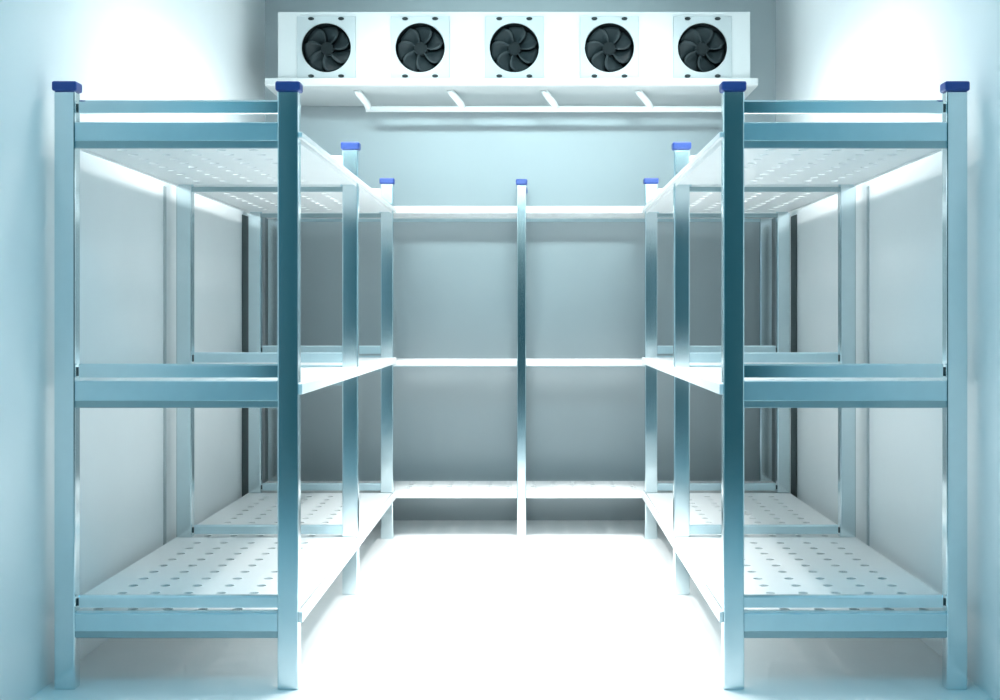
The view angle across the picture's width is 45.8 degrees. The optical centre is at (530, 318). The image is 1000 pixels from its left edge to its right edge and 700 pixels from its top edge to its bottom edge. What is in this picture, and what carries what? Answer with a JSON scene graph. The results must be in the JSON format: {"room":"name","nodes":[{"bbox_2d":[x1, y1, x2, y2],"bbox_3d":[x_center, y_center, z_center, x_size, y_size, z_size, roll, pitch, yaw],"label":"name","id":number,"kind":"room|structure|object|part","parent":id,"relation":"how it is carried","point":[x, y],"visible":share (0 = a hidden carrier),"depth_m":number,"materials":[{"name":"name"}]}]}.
{"room":"walk-in cold room","nodes":[
{"label":"walk-in cold room","id":0,"kind":"room"},
{"bbox_2d":[0,0,264,699],"bbox_3d":[-1.508,-0.378,3.585,0.120,2.950,5.970,0,0,0],"label":"wall","id":1,"kind":"structure","parent":0,"point":[116,49],"depth_m":4.06,"materials":[{"name":"paint"}]},
{"bbox_2d":[163,186,165,544],"bbox_3d":[-1.446,0.287,4.678,0.004,1.620,0.025,0,0,0],"label":"trim","id":2,"kind":"structure","parent":1,"relation":"attached to","point":[164,187],"depth_m":4.67,"materials":[{"name":"grey metal"}]},
{"bbox_2d":[242,214,247,496],"bbox_3d":[-1.446,0.287,5.995,0.004,1.620,0.130,0,0,0],"label":"trim","id":3,"kind":"structure","parent":1,"relation":"attached to","point":[244,218],"depth_m":5.97,"materials":[{"name":"metal"}]},
{"bbox_2d":[29,520,993,699],"bbox_3d":[-0.058,1.147,2.685,3.021,0.100,7.770,0,0,0],"label":"floor","id":4,"kind":"structure","parent":0,"point":[441,609],"depth_m":3.98,"materials":[{"name":"plastic"}]},
{"bbox_2d":[52,81,395,689],"bbox_3d":[-1.046,0.197,4.723,0.740,1.800,2.457,0,0,0],"label":"storage rack","id":5,"kind":"object","parent":4,"relation":"on","point":[256,567],"visible":1,"depth_m":3.51,"materials":[{"name":"metal"}]},
{"bbox_3d":[-1.379,0.211,3.521,0.062,1.771,0.042,0,0,0],"label":"post","id":6,"kind":"part","parent":5,"relation":"part of","materials":[{"name":"metal"}]},
{"bbox_3d":[-1.049,0.898,3.514,0.598,0.053,0.024,0,0,0],"label":"rail","id":7,"kind":"part","parent":5,"relation":"part of","materials":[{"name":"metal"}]},
{"bbox_3d":[-1.049,0.213,3.514,0.598,0.059,0.024,0,0,0],"label":"rail","id":8,"kind":"part","parent":5,"relation":"part of","materials":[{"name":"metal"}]},
{"bbox_3d":[-1.049,-0.555,3.514,0.598,0.056,0.024,0,0,0],"label":"rail","id":9,"kind":"part","parent":5,"relation":"part of","materials":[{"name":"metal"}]},
{"bbox_3d":[-1.046,0.839,3.523,0.592,0.035,0.018,0,0,0],"label":"rail","id":10,"kind":"part","parent":5,"relation":"part of","materials":[{"name":"metal"}]},
{"bbox_3d":[-1.046,0.153,3.523,0.592,0.040,0.018,0,0,0],"label":"rail","id":11,"kind":"part","parent":5,"relation":"part of","materials":[{"name":"metal"}]},
{"bbox_3d":[-1.046,-0.631,3.523,0.592,0.039,0.018,0,0,0],"label":"rail","id":12,"kind":"part","parent":5,"relation":"part of","materials":[{"name":"metal"}]},
{"bbox_3d":[-1.379,0.211,4.725,0.062,1.771,0.042,0,0,0],"label":"post","id":13,"kind":"part","parent":5,"relation":"part of","materials":[{"name":"metal"}]},
{"bbox_3d":[-1.047,0.880,4.104,0.710,0.028,1.188,0,0,0],"label":"shelf panel","id":14,"kind":"part","parent":5,"relation":"part of","materials":[{"name":"white plastic"}]},
{"bbox_3d":[-1.047,-0.539,4.104,0.710,0.028,1.188,0,0,0],"label":"shelf panel","id":15,"kind":"part","parent":5,"relation":"part of","materials":[{"name":"white plastic"}]},
{"bbox_3d":[-1.047,0.206,4.104,0.710,0.028,1.188,0,0,0],"label":"shelf panel","id":16,"kind":"part","parent":5,"relation":"part of","materials":[{"name":"white plastic"}]},
{"bbox_3d":[-1.379,0.211,5.925,0.062,1.771,0.042,0,0,0],"label":"post","id":17,"kind":"part","parent":5,"relation":"part of","materials":[{"name":"metal"}]},
{"bbox_3d":[-1.046,0.839,4.725,0.592,0.035,0.018,0,0,0],"label":"rail","id":18,"kind":"part","parent":5,"relation":"part of","materials":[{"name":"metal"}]},
{"bbox_3d":[-1.046,0.153,4.725,0.592,0.040,0.018,0,0,0],"label":"rail","id":19,"kind":"part","parent":5,"relation":"part of","materials":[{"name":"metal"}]},
{"bbox_3d":[-0.719,0.211,3.521,0.062,1.771,0.042,0,0,0],"label":"post","id":20,"kind":"part","parent":5,"relation":"part of","materials":[{"name":"metal"}]},
{"bbox_3d":[-1.047,0.880,5.300,0.710,0.028,1.188,0,0,0],"label":"shelf panel","id":21,"kind":"part","parent":5,"relation":"part of","materials":[{"name":"white plastic"}]},
{"bbox_3d":[-1.047,-0.539,5.300,0.710,0.028,1.188,0,0,0],"label":"shelf panel","id":22,"kind":"part","parent":5,"relation":"part of","materials":[{"name":"white plastic"}]},
{"bbox_3d":[-1.047,0.206,5.300,0.710,0.028,1.188,0,0,0],"label":"shelf panel","id":23,"kind":"part","parent":5,"relation":"part of","materials":[{"name":"white plastic"}]},
{"bbox_3d":[-1.046,0.839,5.925,0.592,0.035,0.018,0,0,0],"label":"rail","id":24,"kind":"part","parent":5,"relation":"part of","materials":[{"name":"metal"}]},
{"bbox_3d":[-1.046,0.153,5.925,0.592,0.040,0.018,0,0,0],"label":"rail","id":25,"kind":"part","parent":5,"relation":"part of","materials":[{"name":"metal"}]},
{"bbox_3d":[-1.049,0.213,4.716,0.598,0.059,0.024,0,0,0],"label":"rail","id":26,"kind":"part","parent":5,"relation":"part of","materials":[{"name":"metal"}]},
{"bbox_3d":[-1.046,-0.631,4.725,0.592,0.039,0.018,0,0,0],"label":"rail","id":27,"kind":"part","parent":5,"relation":"part of","materials":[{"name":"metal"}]},
{"bbox_3d":[-0.719,0.211,4.725,0.062,1.771,0.042,0,0,0],"label":"post","id":28,"kind":"part","parent":5,"relation":"part of","materials":[{"name":"metal"}]},
{"bbox_3d":[-1.046,-0.631,5.925,0.592,0.039,0.018,0,0,0],"label":"rail","id":29,"kind":"part","parent":5,"relation":"part of","materials":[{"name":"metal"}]},
{"bbox_3d":[-0.719,0.211,5.925,0.062,1.771,0.042,0,0,0],"label":"post","id":30,"kind":"part","parent":5,"relation":"part of","materials":[{"name":"metal"}]},
{"bbox_2d":[262,179,775,536],"bbox_3d":[-0.059,0.197,6.166,2.713,1.800,0.448,0,0,0],"label":"storage rack","id":31,"kind":"object","parent":4,"relation":"on","point":[521,489],"visible":0.52,"depth_m":6.16,"materials":[{"name":"metal"}]},
{"bbox_3d":[-1.379,0.211,6.365,0.062,1.771,0.040,0,0,0],"label":"post","id":32,"kind":"part","parent":31,"relation":"part of","materials":[{"name":"metal"}]},
{"bbox_3d":[-0.729,0.881,6.166,1.362,0.028,0.348,0,0,0],"label":"shelf panel","id":33,"kind":"part","parent":31,"relation":"part of","materials":[{"name":"white plastic"}]},
{"bbox_3d":[-0.729,-0.551,6.166,1.362,0.028,0.348,0,0,0],"label":"shelf panel","id":34,"kind":"part","parent":31,"relation":"part of","materials":[{"name":"white plastic"}]},
{"bbox_3d":[-0.729,0.225,6.166,1.362,0.028,0.348,0,0,0],"label":"shelf panel","id":35,"kind":"part","parent":31,"relation":"part of","materials":[{"name":"white plastic"}]},
{"bbox_3d":[-0.048,0.211,5.969,0.046,1.771,0.042,0,0,0],"label":"post","id":36,"kind":"part","parent":31,"relation":"part of","materials":[{"name":"metal"}]},
{"bbox_3d":[0.622,0.225,6.166,1.338,0.028,0.348,0,0,0],"label":"shelf panel","id":37,"kind":"part","parent":31,"relation":"part of","materials":[{"name":"white plastic"}]},
{"bbox_3d":[0.622,-0.551,6.166,1.338,0.028,0.348,0,0,0],"label":"shelf panel","id":38,"kind":"part","parent":31,"relation":"part of","materials":[{"name":"white plastic"}]},
{"bbox_3d":[0.622,0.881,6.166,1.338,0.028,0.348,0,0,0],"label":"shelf panel","id":39,"kind":"part","parent":31,"relation":"part of","materials":[{"name":"white plastic"}]},
{"bbox_3d":[1.260,0.211,6.365,0.062,1.771,0.040,0,0,0],"label":"post","id":40,"kind":"part","parent":31,"relation":"part of","materials":[{"name":"metal"}]},
{"bbox_2d":[642,81,969,689],"bbox_3d":[0.927,0.197,4.723,0.740,1.800,2.457,0,0,0],"label":"storage rack","id":41,"kind":"object","parent":4,"relation":"on","point":[766,565],"visible":1,"depth_m":3.54,"materials":[{"name":"metal"}]},
{"bbox_3d":[0.600,0.211,5.925,0.062,1.771,0.042,0,0,0],"label":"post","id":42,"kind":"part","parent":41,"relation":"part of","materials":[{"name":"metal"}]},
{"bbox_3d":[0.600,0.211,4.725,0.062,1.771,0.042,0,0,0],"label":"post","id":43,"kind":"part","parent":41,"relation":"part of","materials":[{"name":"metal"}]},
{"bbox_3d":[0.930,0.213,4.716,0.598,0.059,0.024,0,0,0],"label":"rail","id":44,"kind":"part","parent":41,"relation":"part of","materials":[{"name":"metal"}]},
{"bbox_3d":[0.927,0.839,5.925,0.592,0.035,0.018,0,0,0],"label":"rail","id":45,"kind":"part","parent":41,"relation":"part of","materials":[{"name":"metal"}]},
{"bbox_3d":[0.927,0.153,5.925,0.592,0.040,0.018,0,0,0],"label":"rail","id":46,"kind":"part","parent":41,"relation":"part of","materials":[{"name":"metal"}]},
{"bbox_3d":[0.600,0.211,3.521,0.062,1.771,0.042,0,0,0],"label":"post","id":47,"kind":"part","parent":41,"relation":"part of","materials":[{"name":"metal"}]},
{"bbox_3d":[0.928,0.206,5.300,0.710,0.028,1.188,0,0,0],"label":"shelf panel","id":48,"kind":"part","parent":41,"relation":"part of","materials":[{"name":"white plastic"}]},
{"bbox_3d":[0.928,-0.539,5.300,0.710,0.028,1.188,0,0,0],"label":"shelf panel","id":49,"kind":"part","parent":41,"relation":"part of","materials":[{"name":"white plastic"}]},
{"bbox_3d":[0.928,0.880,5.300,0.710,0.028,1.188,0,0,0],"label":"shelf panel","id":50,"kind":"part","parent":41,"relation":"part of","materials":[{"name":"white plastic"}]},
{"bbox_3d":[0.927,0.839,4.725,0.592,0.035,0.018,0,0,0],"label":"rail","id":51,"kind":"part","parent":41,"relation":"part of","materials":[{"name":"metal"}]},
{"bbox_3d":[0.927,0.153,4.725,0.592,0.040,0.018,0,0,0],"label":"rail","id":52,"kind":"part","parent":41,"relation":"part of","materials":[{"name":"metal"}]},
{"bbox_3d":[1.260,0.211,5.925,0.062,1.771,0.042,0,0,0],"label":"post","id":53,"kind":"part","parent":41,"relation":"part of","materials":[{"name":"metal"}]},
{"bbox_3d":[0.928,0.206,4.104,0.710,0.028,1.188,0,0,0],"label":"shelf panel","id":54,"kind":"part","parent":41,"relation":"part of","materials":[{"name":"white plastic"}]},
{"bbox_3d":[0.928,-0.539,4.104,0.710,0.028,1.188,0,0,0],"label":"shelf panel","id":55,"kind":"part","parent":41,"relation":"part of","materials":[{"name":"white plastic"}]},
{"bbox_3d":[0.928,0.880,4.104,0.710,0.028,1.188,0,0,0],"label":"shelf panel","id":56,"kind":"part","parent":41,"relation":"part of","materials":[{"name":"white plastic"}]},
{"bbox_3d":[0.927,0.839,3.523,0.592,0.035,0.018,0,0,0],"label":"rail","id":57,"kind":"part","parent":41,"relation":"part of","materials":[{"name":"metal"}]},
{"bbox_3d":[0.927,0.153,3.523,0.592,0.040,0.018,0,0,0],"label":"rail","id":58,"kind":"part","parent":41,"relation":"part of","materials":[{"name":"metal"}]},
{"bbox_3d":[0.927,-0.631,3.523,0.592,0.039,0.018,0,0,0],"label":"rail","id":59,"kind":"part","parent":41,"relation":"part of","materials":[{"name":"metal"}]},
{"bbox_3d":[0.930,0.898,3.514,0.598,0.053,0.024,0,0,0],"label":"rail","id":60,"kind":"part","parent":41,"relation":"part of","materials":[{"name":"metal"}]},
{"bbox_3d":[0.930,0.213,3.514,0.598,0.059,0.024,0,0,0],"label":"rail","id":61,"kind":"part","parent":41,"relation":"part of","materials":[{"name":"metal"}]},
{"bbox_3d":[0.930,-0.555,3.514,0.598,0.056,0.024,0,0,0],"label":"rail","id":62,"kind":"part","parent":41,"relation":"part of","materials":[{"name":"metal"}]},
{"bbox_3d":[1.260,0.211,4.725,0.062,1.771,0.042,0,0,0],"label":"post","id":63,"kind":"part","parent":41,"relation":"part of","materials":[{"name":"metal"}]},
{"bbox_3d":[1.260,0.211,3.521,0.062,1.771,0.042,0,0,0],"label":"post","id":64,"kind":"part","parent":41,"relation":"part of","materials":[{"name":"metal"}]},
{"bbox_2d":[265,0,775,519],"bbox_3d":[-0.058,-0.378,6.510,2.781,2.950,0.120,0,0,0],"label":"wall","id":65,"kind":"structure","parent":0,"point":[455,283],"depth_m":6.45,"materials":[{"name":"paint"}]},
{"bbox_2d":[265,12,757,111],"bbox_3d":[-0.097,-1.298,6.160,2.446,0.463,0.580,0,0,0],"label":"evaporator cooling unit","id":66,"kind":"object","parent":65,"relation":"attached to","point":[375,61],"visible":0.99,"depth_m":5.90,"materials":[{"name":"metal"}]},
{"bbox_3d":[-1.019,-1.351,5.894,0.292,0.312,0.009,0,0,0],"label":"fan plate","id":67,"kind":"part","parent":66,"relation":"part of","materials":[{"name":"white metal"}]},
{"bbox_3d":[-0.551,-1.351,5.894,0.292,0.312,0.009,0,0,0],"label":"fan plate","id":68,"kind":"part","parent":66,"relation":"part of","materials":[{"name":"white metal"}]},
{"bbox_2d":[265,78,757,105],"bbox_3d":[-0.097,-1.175,6.150,2.446,0.038,0.560,0,0,0],"label":"drip tray","id":69,"kind":"object","parent":66,"relation":"on","point":[316,91],"depth_m":5.99,"materials":[{"name":"white metal"}]},
{"bbox_3d":[-0.083,-1.351,5.894,0.292,0.312,0.009,0,0,0],"label":"fan plate","id":70,"kind":"part","parent":66,"relation":"part of","materials":[{"name":"white metal"}]},
{"bbox_3d":[0.390,-1.351,5.894,0.292,0.312,0.009,0,0,0],"label":"fan plate","id":71,"kind":"part","parent":66,"relation":"part of","materials":[{"name":"white metal"}]},
{"bbox_3d":[0.854,-1.351,5.894,0.292,0.312,0.009,0,0,0],"label":"fan plate","id":72,"kind":"part","parent":66,"relation":"part of","materials":[{"name":"white metal"}]},
{"bbox_2d":[776,0,999,699],"bbox_3d":[1.393,-0.378,3.585,0.120,2.950,5.970,0,0,0],"label":"wall","id":73,"kind":"structure","parent":0,"point":[826,49],"depth_m":4.20,"materials":[{"name":"paint"}]},
{"bbox_2d":[791,214,796,496],"bbox_3d":[1.331,0.287,5.995,0.004,1.620,0.130,0,0,0],"label":"trim","id":74,"kind":"structure","parent":73,"relation":"attached to","point":[793,218],"depth_m":5.97,"materials":[{"name":"metal"}]},
{"bbox_2d":[867,186,868,545],"bbox_3d":[1.331,0.287,4.678,0.004,1.620,0.025,0,0,0],"label":"trim","id":75,"kind":"structure","parent":73,"relation":"attached to","point":[867,186],"depth_m":4.67,"materials":[{"name":"grey metal"}]}
]}

